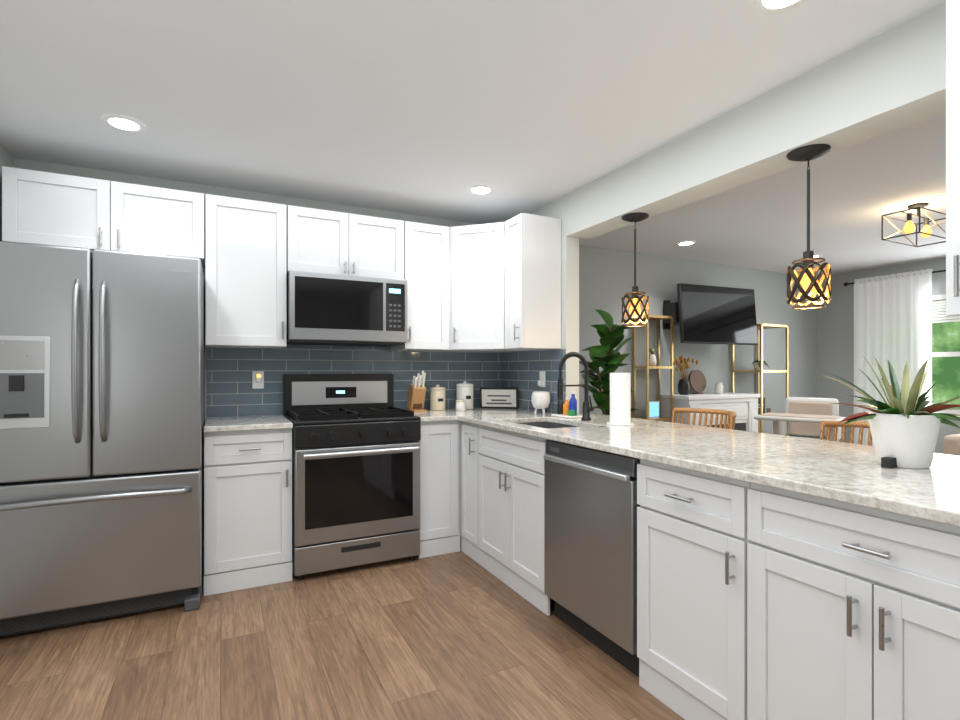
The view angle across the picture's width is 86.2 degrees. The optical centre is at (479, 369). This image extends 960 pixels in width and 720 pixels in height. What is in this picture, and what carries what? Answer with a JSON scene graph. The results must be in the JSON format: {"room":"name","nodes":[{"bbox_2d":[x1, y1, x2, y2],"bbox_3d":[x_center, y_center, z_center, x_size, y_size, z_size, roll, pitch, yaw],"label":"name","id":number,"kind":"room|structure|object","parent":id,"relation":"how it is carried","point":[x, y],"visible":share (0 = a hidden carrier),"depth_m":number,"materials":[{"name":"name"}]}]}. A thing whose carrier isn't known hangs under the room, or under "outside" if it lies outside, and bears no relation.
{"room":"kitchen","nodes":[
{"label":"kitchen","id":0,"kind":"room"},
{"bbox_2d":[0,144,13,240],"bbox_3d":[-1.311,0.014,0.158,0.120,2.400,6.000,0,0,-27],"label":"wall","id":1,"kind":"structure","parent":0,"point":[6,159],"depth_m":2.71,"materials":[{"name":"grey paint"}]},
{"bbox_2d":[14,158,501,421],"bbox_3d":[-1.261,0.014,3.608,3.390,2.400,0.120,0,0,-27],"label":"wall","id":2,"kind":"structure","parent":0,"point":[110,176],"depth_m":3.31,"materials":[{"name":"grey paint"}]},
{"bbox_2d":[2,166,205,264],"bbox_3d":[-2.090,-0.843,2.943,0.906,0.385,0.316,0,0,-27],"label":"upper cabinet","id":3,"kind":"object","parent":2,"relation":"attached to","point":[39,207],"depth_m":2.78,"materials":[{"name":"white wood"}]},
{"bbox_2d":[202,194,289,348],"bbox_3d":[-1.480,-0.591,3.250,0.451,0.890,0.316,0,0,-27],"label":"upper cabinet","id":4,"kind":"object","parent":2,"relation":"attached to","point":[246,265],"depth_m":3.11,"materials":[{"name":"white wood"}]},
{"bbox_2d":[290,205,401,278],"bbox_3d":[-0.935,-0.827,3.524,0.761,0.418,0.316,0,0,-27],"label":"upper cabinet","id":5,"kind":"object","parent":2,"relation":"attached to","point":[321,241],"depth_m":3.37,"materials":[{"name":"white wood"}]},
{"bbox_2d":[287,270,406,346],"bbox_3d":[-0.915,-0.394,3.482,0.755,0.440,0.392,0,0,-27],"label":"microwave","id":6,"kind":"object","parent":5,"relation":"attached to","point":[336,309],"visible":1,"depth_m":3.30,"materials":[{"name":"silver metal"}]},
{"bbox_2d":[207,344,498,416],"bbox_3d":[-0.785,0.059,3.776,2.167,0.486,0.007,0,0,-27],"label":"backsplash","id":7,"kind":"structure","parent":2,"relation":"attached to","point":[231,391],"depth_m":3.62,"materials":[{"name":"tile"}]},
{"bbox_2d":[252,371,263,388],"bbox_3d":[-1.472,0.067,3.405,0.070,0.115,0.034,0,0,-27],"label":"electrical outlet plate","id":8,"kind":"object","parent":7,"relation":"attached to","point":[257,379],"depth_m":3.41,"materials":[{"name":"white plastic"}]},
{"bbox_2d":[391,221,441,350],"bbox_3d":[-0.399,-0.591,3.764,0.404,0.890,0.369,0,0,-27],"label":"upper cabinet","id":9,"kind":"object","parent":2,"relation":"attached to","point":[421,242],"depth_m":3.63,"materials":[{"name":"white wood"}]},
{"bbox_2d":[442,222,501,351],"bbox_3d":[0.031,-0.591,3.817,0.670,0.890,0.660,0,0,-27],"label":"upper cabinet","id":10,"kind":"object","parent":2,"relation":"attached to","point":[486,286],"depth_m":3.66,"materials":[{"name":"white wood"}]},
{"bbox_2d":[0,536,684,719],"bbox_3d":[2.195,1.244,2.201,8.300,0.060,6.500,0,0,-27],"label":"floor","id":11,"kind":"structure","parent":0,"point":[460,635],"depth_m":2.15,"materials":[{"name":"brown wood"}]},
{"bbox_2d":[0,241,204,636],"bbox_3d":[-1.964,0.324,2.692,0.898,1.780,0.826,0,0,-27],"label":"fridge","id":12,"kind":"object","parent":11,"relation":"on","point":[102,388],"visible":0.98,"depth_m":2.40,"materials":[{"name":"silver metal"}]},
{"bbox_2d":[204,428,291,595],"bbox_3d":[-1.414,0.774,3.117,0.451,0.880,0.599,0,0,-27],"label":"base cabinet","id":13,"kind":"object","parent":11,"relation":"on","point":[248,473],"depth_m":2.85,"materials":[{"name":"white wood"}]},
{"bbox_2d":[204,415,292,431],"bbox_3d":[-1.408,0.317,3.106,0.449,0.030,0.625,0,0,-27],"label":"countertop","id":14,"kind":"structure","parent":13,"relation":"on","point":[256,422],"depth_m":2.91,"materials":[{"name":"stone"}]},
{"bbox_2d":[283,374,420,579],"bbox_3d":[-0.840,0.622,3.334,0.761,1.185,0.707,0,0,-27],"label":"stove","id":15,"kind":"object","parent":11,"relation":"on","point":[356,438],"visible":0.98,"depth_m":3.10,"materials":[{"name":"silver metal"}]},
{"bbox_2d":[418,421,447,557],"bbox_3d":[-0.387,0.774,3.633,0.307,0.880,0.599,0,0,-27],"label":"base cabinet","id":16,"kind":"object","parent":11,"relation":"on","point":[433,529],"depth_m":3.35,"materials":[{"name":"white wood"}]},
{"bbox_2d":[414,409,455,421],"bbox_3d":[-0.406,0.317,3.607,0.250,0.030,0.629,0,0,-27],"label":"countertop","id":17,"kind":"structure","parent":16,"relation":"on","point":[431,415],"depth_m":3.41,"materials":[{"name":"stone"}]},
{"bbox_2d":[406,371,426,411],"bbox_3d":[-0.463,0.155,3.747,0.100,0.300,0.189,0,0,-27],"label":"knife block","id":18,"kind":"object","parent":17,"relation":"on","point":[416,395],"visible":0.96,"depth_m":3.71,"materials":[{"name":"brown wood"}]},
{"bbox_2d":[430,385,445,410],"bbox_3d":[-0.318,0.206,3.859,0.119,0.190,0.119,0,0,-27],"label":"canister","id":19,"kind":"object","parent":17,"relation":"on","point":[437,397],"visible":1,"depth_m":3.81,"materials":[{"name":"ceramic"}]},
{"bbox_2d":[464,422,548,563],"bbox_3d":[0.241,0.774,3.414,0.658,0.880,0.306,0,0,-27],"label":"base cabinet","id":20,"kind":"object","parent":11,"relation":"on","point":[481,443],"depth_m":3.18,"materials":[{"name":"white wood"}]},
{"bbox_2d":[480,456,549,615],"bbox_3d":[0.448,0.894,3.001,0.658,0.640,0.740,0,0,-27],"label":"base cabinet","id":21,"kind":"object","parent":11,"relation":"on","point":[511,491],"depth_m":2.80,"materials":[{"name":"white wood"}]},
{"bbox_2d":[543,440,639,676],"bbox_3d":[0.732,0.776,2.383,0.670,0.875,0.604,0,0,-27],"label":"dishwasher","id":22,"kind":"object","parent":11,"relation":"on","point":[591,505],"visible":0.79,"depth_m":2.18,"materials":[{"name":"silver metal"}]},
{"bbox_2d":[579,309,638,414],"bbox_3d":[0.965,0.362,3.969,0.566,1.704,0.589,0,0,-27],"label":"fiddle leaf fig","id":23,"kind":"object","parent":11,"relation":"on","point":[606,357],"visible":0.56,"depth_m":3.96,"materials":[{"name":"plant"}]},
{"bbox_2d":[633,315,672,421],"bbox_3d":[1.738,0.338,5.147,0.350,1.752,0.195,0,0,-27],"label":"etagere shelf","id":24,"kind":"object","parent":11,"relation":"on","point":[652,410],"visible":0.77,"depth_m":5.13,"materials":[{"name":"gold metal"}]},
{"bbox_2d":[671,408,736,429],"bbox_3d":[1.228,0.725,2.957,0.437,0.980,0.432,0,0,-27],"label":"bar stool","id":25,"kind":"object","parent":11,"relation":"on","point":[730,421],"visible":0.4,"depth_m":3.09,"materials":[{"name":"brown wood"}]},
{"bbox_2d":[660,392,760,431],"bbox_3d":[2.423,0.734,5.398,1.080,0.960,0.388,0,0,-27],"label":"console","id":26,"kind":"object","parent":11,"relation":"on","point":[744,406],"visible":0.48,"depth_m":5.26},
{"bbox_2d":[673,355,723,394],"bbox_3d":[2.289,0.050,5.356,0.675,0.405,0.222,0,0,-27],"label":"vase","id":27,"kind":"object","parent":26,"relation":"on","point":[695,381],"visible":0.96,"depth_m":5.37,"materials":[{"name":"brown ceramic"}]},
{"bbox_2d":[731,324,787,435],"bbox_3d":[3.138,0.358,5.756,0.460,1.712,0.365,0,0,-27],"label":"etagere shelf","id":28,"kind":"object","parent":11,"relation":"on","point":[758,365],"visible":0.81,"depth_m":5.69,"materials":[{"name":"gold metal"}]},
{"bbox_2d":[637,459,959,719],"bbox_3d":[1.151,0.774,1.605,0.658,0.880,1.145,0,0,-27],"label":"base cabinet","id":29,"kind":"object","parent":11,"relation":"on","point":[758,602],"depth_m":1.45,"materials":[{"name":"white wood"}]},
{"bbox_2d":[441,407,959,526],"bbox_3d":[0.747,0.317,2.637,0.934,0.030,3.400,0,0,-27],"label":"countertop","id":30,"kind":"structure","parent":29,"relation":"on","point":[854,474],"depth_m":1.77,"materials":[{"name":"stone"}]},
{"bbox_2d":[456,400,465,410],"bbox_3d":[-0.143,0.262,3.812,0.076,0.078,0.076,0,0,-27],"label":"candle jar","id":31,"kind":"object","parent":30,"relation":"on","point":[460,405],"visible":1,"depth_m":3.78,"materials":[{"name":"white ceramic"}]},
{"bbox_2d":[456,381,473,408],"bbox_3d":[-0.117,0.194,3.971,0.136,0.215,0.136,0,0,-27],"label":"canister","id":32,"kind":"object","parent":30,"relation":"on","point":[464,390],"visible":0.88,"depth_m":3.92,"materials":[{"name":"ceramic"}]},
{"bbox_2d":[480,387,517,408],"bbox_3d":[0.149,0.218,4.007,0.300,0.165,0.040,0,0,11],"label":"sign","id":33,"kind":"object","parent":30,"relation":"on","point":[500,397],"visible":1,"depth_m":4.00,"materials":[{"name":"white wood"}]},
{"bbox_2d":[531,391,549,413],"bbox_3d":[0.425,0.227,3.583,0.132,0.152,0.132,0,0,-27],"label":"planter","id":34,"kind":"object","parent":30,"relation":"on","point":[540,399],"visible":1,"depth_m":3.53,"materials":[{"name":"white ceramic"}]},
{"bbox_2d":[519,422,576,428],"bbox_3d":[0.387,0.440,2.970,0.384,0.213,0.564,0,0,-27],"label":"sink","id":35,"kind":"object","parent":30,"relation":"in","point":[547,425],"visible":0.04,"depth_m":3.25,"materials":[{"name":"silver metal"}]},
{"bbox_2d":[551,391,581,417],"bbox_3d":[0.560,0.216,3.304,0.110,0.170,0.200,0,0,-27],"label":"soap caddy","id":36,"kind":"object","parent":30,"relation":"on","point":[566,408],"visible":0.81,"depth_m":3.26,"materials":[{"name":"plastic"}]},
{"bbox_2d":[556,352,593,420],"bbox_3d":[0.564,0.096,3.026,0.244,0.409,0.090,0,0,-27],"label":"faucet","id":37,"kind":"object","parent":30,"relation":"on","point":[587,407],"visible":1,"depth_m":3.05,"materials":[{"name":"black metal"}]},
{"bbox_2d":[606,367,633,425],"bbox_3d":[0.778,0.142,2.848,0.150,0.318,0.150,0,0,-27],"label":"paper towel","id":38,"kind":"object","parent":30,"relation":"on","point":[620,398],"visible":1,"depth_m":2.80,"materials":[{"name":"white paper"}]},
{"bbox_2d":[822,355,959,468],"bbox_3d":[1.350,0.124,1.619,0.479,0.353,0.419,0,0,-27],"label":"potted plant","id":39,"kind":"object","parent":30,"relation":"on","point":[905,425],"visible":1,"depth_m":1.58,"materials":[{"name":"plant"}]},
{"bbox_2d":[754,397,845,441],"bbox_3d":[2.766,0.732,4.364,0.631,0.975,0.776,0,0,43],"label":"dining table","id":40,"kind":"object","parent":11,"relation":"on","point":[802,417],"visible":0.48,"depth_m":4.45,"materials":[{"name":"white wood"}]},
{"bbox_2d":[820,421,871,445],"bbox_3d":[1.623,0.725,2.171,0.437,0.980,0.432,0,0,-27],"label":"bar stool","id":41,"kind":"object","parent":11,"relation":"on","point":[861,425],"visible":0.1,"depth_m":2.36,"materials":[{"name":"brown wood"}]},
{"bbox_2d":[943,434,959,455],"bbox_3d":[4.503,0.789,4.201,0.820,0.850,0.840,0,0,-27],"label":"armchair","id":42,"kind":"object","parent":11,"relation":"on","point":[951,444],"visible":0.4,"depth_m":4.33,"materials":[{"name":"beige fabric"}]},
{"bbox_2d":[0,0,945,276],"bbox_3d":[2.195,-1.226,2.201,8.300,0.080,6.500,0,0,-27],"label":"ceiling","id":43,"kind":"structure","parent":0,"point":[432,108],"depth_m":2.28,"materials":[{"name":"paint"}]},
{"bbox_2d":[101,114,145,132],"bbox_3d":[-1.710,-1.182,2.464,0.175,0.006,0.175,0,0,18],"label":"recessed light","id":44,"kind":"object","parent":43,"relation":"in","point":[123,123],"depth_m":2.45,"materials":[{"name":"white plastic"}]},
{"bbox_2d":[467,185,493,194],"bbox_3d":[0.005,-1.182,3.372,0.175,0.006,0.175,0,0,18],"label":"recessed light","id":45,"kind":"object","parent":43,"relation":"in","point":[476,189],"depth_m":3.35,"materials":[{"name":"white plastic"}]},
{"bbox_2d":[676,241,695,245],"bbox_3d":[1.923,-1.182,4.789,0.175,0.006,0.175,0,0,18],"label":"recessed light","id":46,"kind":"object","parent":43,"relation":"in","point":[683,243],"depth_m":4.78,"materials":[{"name":"white plastic"}]},
{"bbox_2d":[753,0,804,13],"bbox_3d":[0.958,-1.182,1.612,0.175,0.006,0.175,0,0,18],"label":"recessed light","id":47,"kind":"object","parent":43,"relation":"in","point":[764,6],"depth_m":1.66,"materials":[{"name":"white plastic"}]},
{"bbox_2d":[881,202,945,246],"bbox_3d":[3.149,-1.058,3.688,0.490,0.254,0.229,0,0,-27],"label":"ceiling light","id":48,"kind":"object","parent":43,"relation":"attached to","point":[909,229],"visible":0.98,"depth_m":3.65,"materials":[{"name":"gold metal"}]},
{"bbox_2d":[502,195,578,413],"bbox_3d":[0.431,0.014,3.894,0.110,2.400,0.890,0,0,-27],"label":"wall","id":49,"kind":"structure","parent":0,"point":[569,290],"depth_m":3.50,"materials":[{"name":"white paint"}]},
{"bbox_2d":[502,213,560,351],"bbox_3d":[0.332,-0.591,3.563,0.360,0.890,0.286,0,0,-27],"label":"upper cabinet","id":50,"kind":"object","parent":49,"relation":"attached to","point":[531,243],"depth_m":3.46,"materials":[{"name":"white wood"}]},
{"bbox_2d":[499,349,565,413],"bbox_3d":[0.381,0.079,3.859,0.008,0.446,0.870,0,0,-27],"label":"backsplash","id":51,"kind":"structure","parent":49,"relation":"attached to","point":[521,369],"depth_m":3.84,"materials":[{"name":"tile"}]},
{"bbox_2d":[538,371,545,386],"bbox_3d":[0.441,0.067,3.698,0.030,0.115,0.070,0,0,-27],"label":"electrical outlet plate","id":52,"kind":"object","parent":51,"relation":"attached to","point":[542,382],"depth_m":3.69,"materials":[{"name":"white plastic"}]},
{"bbox_2d":[566,1,945,238],"bbox_3d":[1.141,-1.046,2.572,0.190,0.280,2.108,0,0,-27],"label":"header","id":53,"kind":"object","parent":49,"relation":"attached to","point":[892,79],"visible":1,"depth_m":2.12,"materials":[{"name":"white paint"}]},
{"bbox_2d":[621,212,648,326],"bbox_3d":[0.914,-0.581,3.023,0.156,0.648,0.159,0,0,-27],"label":"pendant light","id":54,"kind":"object","parent":53,"relation":"hanging from","point":[635,300],"visible":1,"depth_m":3.00,"materials":[{"name":"black metal"}]},
{"bbox_2d":[787,144,830,309],"bbox_3d":[1.363,-0.581,2.130,0.156,0.648,0.159,0,0,-27],"label":"pendant light","id":55,"kind":"object","parent":53,"relation":"hanging from","point":[808,284],"visible":1,"depth_m":2.11,"materials":[{"name":"black metal"}]},
{"bbox_2d":[579,245,816,433],"bbox_3d":[2.276,0.014,5.611,4.730,2.400,0.120,0,0,-27],"label":"wall","id":56,"kind":"structure","parent":0,"point":[606,280],"depth_m":5.56,"materials":[{"name":"grey paint"}]},
{"bbox_2d":[663,283,757,344],"bbox_3d":[2.421,-0.566,5.402,1.043,0.601,0.382,0,0,-27],"label":"wall-mounted tv","id":57,"kind":"object","parent":56,"relation":"attached to","point":[703,314],"visible":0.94,"depth_m":5.26,"materials":[{"name":"black glass"}]},
{"bbox_2d":[817,257,959,453],"bbox_3d":[5.756,0.014,3.824,0.120,2.400,6.200,0,0,-27],"label":"wall","id":58,"kind":"structure","parent":0,"point":[835,335],"depth_m":6.28,"materials":[{"name":"grey paint"}]},
{"bbox_2d":[844,270,945,285],"bbox_3d":[5.000,-1.036,5.089,0.091,0.042,2.540,0,0,-27],"label":"curtain rod","id":59,"kind":"object","parent":58,"relation":"attached to","point":[845,283],"visible":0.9,"depth_m":5.62,"materials":[{"name":"black metal"}]},
{"bbox_2d":[854,269,932,445],"bbox_3d":[4.611,0.054,5.761,0.094,2.260,0.750,0,0,-27],"label":"curtain","id":60,"kind":"object","parent":59,"relation":"hanging from","point":[893,320],"visible":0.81,"depth_m":5.74,"materials":[{"name":"white fabric"}]},
{"bbox_2d":[932,294,959,416],"bbox_3d":[5.023,-0.156,5.191,0.120,1.280,2.000,0,0,-27],"label":"window","id":61,"kind":"structure","parent":58,"relation":"in","point":[943,318],"depth_m":5.44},
{"bbox_2d":[946,0,959,317],"bbox_3d":[1.512,-0.591,1.263,0.318,0.890,0.464,0,0,-27],"label":"upper cabinet","id":62,"kind":"object","parent":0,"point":[952,6],"depth_m":1.38,"materials":[{"name":"white wood"}]},
{"label":"outside","id":63,"kind":"structure","parent":0,"visible":0},
{"bbox_2d":[932,302,959,407],"bbox_3d":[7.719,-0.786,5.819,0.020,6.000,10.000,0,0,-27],"label":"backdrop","id":64,"kind":"structure","parent":63,"point":[946,370],"depth_m":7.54,"materials":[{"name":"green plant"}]}
]}

